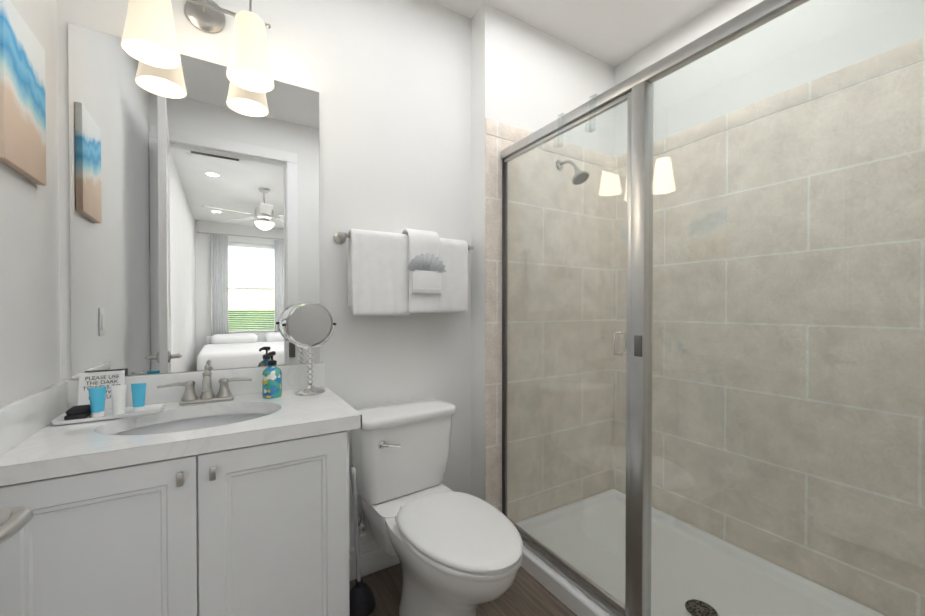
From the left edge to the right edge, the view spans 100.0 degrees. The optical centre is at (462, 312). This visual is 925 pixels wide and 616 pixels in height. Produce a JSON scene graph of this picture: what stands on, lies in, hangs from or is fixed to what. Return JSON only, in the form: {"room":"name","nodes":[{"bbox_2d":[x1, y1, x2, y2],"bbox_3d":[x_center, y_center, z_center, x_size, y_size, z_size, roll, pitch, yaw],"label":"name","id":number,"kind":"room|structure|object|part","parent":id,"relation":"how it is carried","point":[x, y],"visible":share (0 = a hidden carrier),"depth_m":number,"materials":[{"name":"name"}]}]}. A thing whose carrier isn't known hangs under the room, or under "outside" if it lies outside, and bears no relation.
{"room":"bathroom","nodes":[
{"label":"bathroom","id":0,"kind":"room"},
{"bbox_2d":[0,506,33,544],"bbox_3d":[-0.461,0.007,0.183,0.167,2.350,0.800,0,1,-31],"label":"door handle","id":1,"kind":"object","parent":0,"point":[14,521],"depth_m":0.48,"materials":[{"name":"metal"}]},
{"bbox_2d":[0,0,924,549],"bbox_3d":[1.973,-0.149,-0.511,3.987,2.700,6.590,0,1,-31],"label":"wall","id":2,"kind":"structure","parent":0,"point":[414,94],"depth_m":1.77,"materials":[{"name":"paint"}]},
{"bbox_2d":[0,0,45,185],"bbox_3d":[-1.117,-0.545,0.984,0.020,0.380,0.240,0,1,-31],"label":"picture","id":3,"kind":"object","parent":2,"relation":"attached to","point":[22,110],"visible":1,"depth_m":0.96},
{"bbox_2d":[68,23,319,378],"bbox_3d":[-0.927,-0.354,1.436,0.760,1.131,0.006,0,1,-31],"label":"wall mirror","id":4,"kind":"object","parent":2,"relation":"attached to","point":[194,219],"visible":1,"depth_m":1.39,"materials":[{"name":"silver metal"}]},
{"bbox_2d":[120,0,274,92],"bbox_3d":[-0.892,-0.992,1.341,0.434,0.317,0.193,0,1,-31],"label":"sconce","id":5,"kind":"object","parent":2,"relation":"attached to","point":[149,37],"visible":1,"depth_m":1.33,"materials":[{"name":"white glass"}]},
{"bbox_2d":[349,541,399,580],"bbox_3d":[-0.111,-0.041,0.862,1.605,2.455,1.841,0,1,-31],"label":"baseboard","id":6,"kind":"structure","parent":2,"relation":"attached to","point":[374,557],"depth_m":1.75,"materials":[{"name":"paint"}]},
{"bbox_2d":[333,232,473,249],"bbox_3d":[-0.246,-0.323,1.804,0.672,0.054,0.084,0,1,-31],"label":"towel bar","id":7,"kind":"object","parent":2,"relation":"attached to","point":[339,237],"visible":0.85,"depth_m":1.66,"materials":[{"name":"silver metal"}]},
{"bbox_2d":[347,229,409,315],"bbox_3d":[-0.362,-0.171,1.697,0.264,0.366,0.080,0,1,-31],"label":"hanging towel","id":8,"kind":"object","parent":7,"relation":"hanging from","point":[377,273],"visible":0.98,"depth_m":1.66,"materials":[{"name":"fabric"}]},
{"bbox_2d":[401,229,446,312],"bbox_3d":[-0.191,-0.190,1.792,0.194,0.382,0.143,0,1,-31],"label":"hanging towel","id":9,"kind":"object","parent":7,"relation":"hanging from","point":[426,267],"visible":0.96,"depth_m":1.74,"materials":[{"name":"fabric"}]},
{"bbox_2d":[439,238,467,312],"bbox_3d":[-0.102,-0.178,1.856,0.268,0.356,0.079,0,1,-31],"label":"hanging towel","id":10,"kind":"object","parent":7,"relation":"hanging from","point":[454,277],"visible":0.5,"depth_m":1.85,"materials":[{"name":"fabric"}]},
{"bbox_2d":[485,118,616,522],"bbox_3d":[0.524,0.106,2.173,0.960,2.135,0.011,0,1,-31],"label":"shower wall tile","id":11,"kind":"structure","parent":2,"relation":"attached to","point":[499,137],"depth_m":2.14,"materials":[{"name":"beige tile"}]},
{"bbox_2d":[556,159,589,184],"bbox_3d":[0.593,-0.768,2.088,0.096,0.172,0.195,0,1,-31],"label":"shower head","id":12,"kind":"object","parent":11,"relation":"attached to","point":[559,163],"depth_m":2.05},
{"bbox_2d":[613,37,924,615],"bbox_3d":[1.357,0.110,1.753,0.011,2.135,1.596,0,1,-31],"label":"shower wall tile","id":13,"kind":"structure","parent":2,"relation":"attached to","point":[751,160],"depth_m":1.64,"materials":[{"name":"beige tile"}]},
{"bbox_2d":[349,563,576,615],"bbox_3d":[1.973,1.231,-0.497,3.987,0.060,6.590,0,1,-31],"label":"floor","id":14,"kind":"structure","parent":0,"point":[526,593],"depth_m":1.60,"materials":[{"name":"brown wood"}]},
{"bbox_2d":[0,362,361,615],"bbox_3d":[-0.788,0.683,1.214,0.806,1.000,0.546,0,1,-31],"label":"bathroom vanity","id":15,"kind":"object","parent":14,"relation":"on","point":[221,492],"visible":0.98,"depth_m":1.01,"materials":[{"name":"paint"}]},
{"bbox_2d":[78,370,124,408],"bbox_3d":[-1.162,0.254,1.252,0.110,0.122,0.028,0,1,-31],"label":"card sign","id":16,"kind":"object","parent":15,"relation":"on","point":[107,379],"visible":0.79,"depth_m":1.25,"materials":[{"name":"paper"}]},
{"bbox_2d":[51,383,165,424],"bbox_3d":[-1.064,0.269,1.182,0.249,0.093,0.109,0,1,-31],"label":"tray","id":17,"kind":"object","parent":15,"relation":"on","point":[94,410],"visible":1,"depth_m":1.17,"materials":[{"name":"ceramic"}]},
{"bbox_2d":[157,364,251,404],"bbox_3d":[-0.875,0.248,1.328,0.280,0.132,0.159,0,1,-31],"label":"faucet","id":18,"kind":"object","parent":15,"relation":"on","point":[224,396],"depth_m":1.36,"materials":[{"name":"silver metal"}]},
{"bbox_2d":[262,351,281,398],"bbox_3d":[-0.705,0.229,1.440,0.066,0.168,0.072,0,1,-31],"label":"soap dispenser","id":19,"kind":"object","parent":15,"relation":"on","point":[271,380],"visible":1,"depth_m":1.42,"materials":[{"name":"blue plastic"}]},
{"bbox_2d":[282,302,335,394],"bbox_3d":[-0.594,0.136,1.513,0.198,0.353,0.108,0,1,-31],"label":"makeup mirror","id":20,"kind":"object","parent":15,"relation":"on","point":[308,325],"visible":1,"depth_m":1.50,"materials":[{"name":"silver metal"}]},
{"bbox_2d":[349,467,375,615],"bbox_3d":[-0.407,0.894,1.546,0.120,0.575,0.120,0,1,-31],"label":"plunger","id":21,"kind":"object","parent":14,"relation":"on","point":[362,601],"visible":0.88,"depth_m":1.52,"materials":[{"name":"black rubber"}]},
{"bbox_2d":[350,398,522,615],"bbox_3d":[-0.115,0.800,1.472,0.466,0.760,0.805,0,1,-31],"label":"toilet","id":22,"kind":"object","parent":14,"relation":"on","point":[459,553],"visible":0.96,"depth_m":1.46,"materials":[{"name":"ceramic"}]},
{"bbox_3d":[-0.291,0.526,1.547,0.084,0.033,0.030,0,1,-31],"label":"handle","id":23,"kind":"part","parent":22,"relation":"part of","materials":[{"name":"silver metal"}]},
{"bbox_2d":[516,489,884,615],"bbox_3d":[0.967,1.141,1.526,0.905,0.078,1.576,0,1,-31],"label":"shower pan","id":24,"kind":"object","parent":14,"relation":"on","point":[571,596],"depth_m":1.71,"materials":[{"name":"plastic"}]},
{"bbox_2d":[501,0,924,615],"bbox_3d":[0.614,0.144,1.301,0.093,1.916,1.574,0,1,-31],"label":"shower enclosure","id":25,"kind":"object","parent":24,"relation":"on","point":[635,92],"visible":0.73,"depth_m":1.25,"materials":[{"name":"glass"}]},
{"bbox_2d":[431,0,721,66],"bbox_3d":[1.973,-1.529,-0.525,3.987,0.060,6.590,0,1,-31],"label":"ceiling","id":26,"kind":"structure","parent":0,"point":[614,33],"depth_m":2.02,"materials":[{"name":"paint"}]}
]}

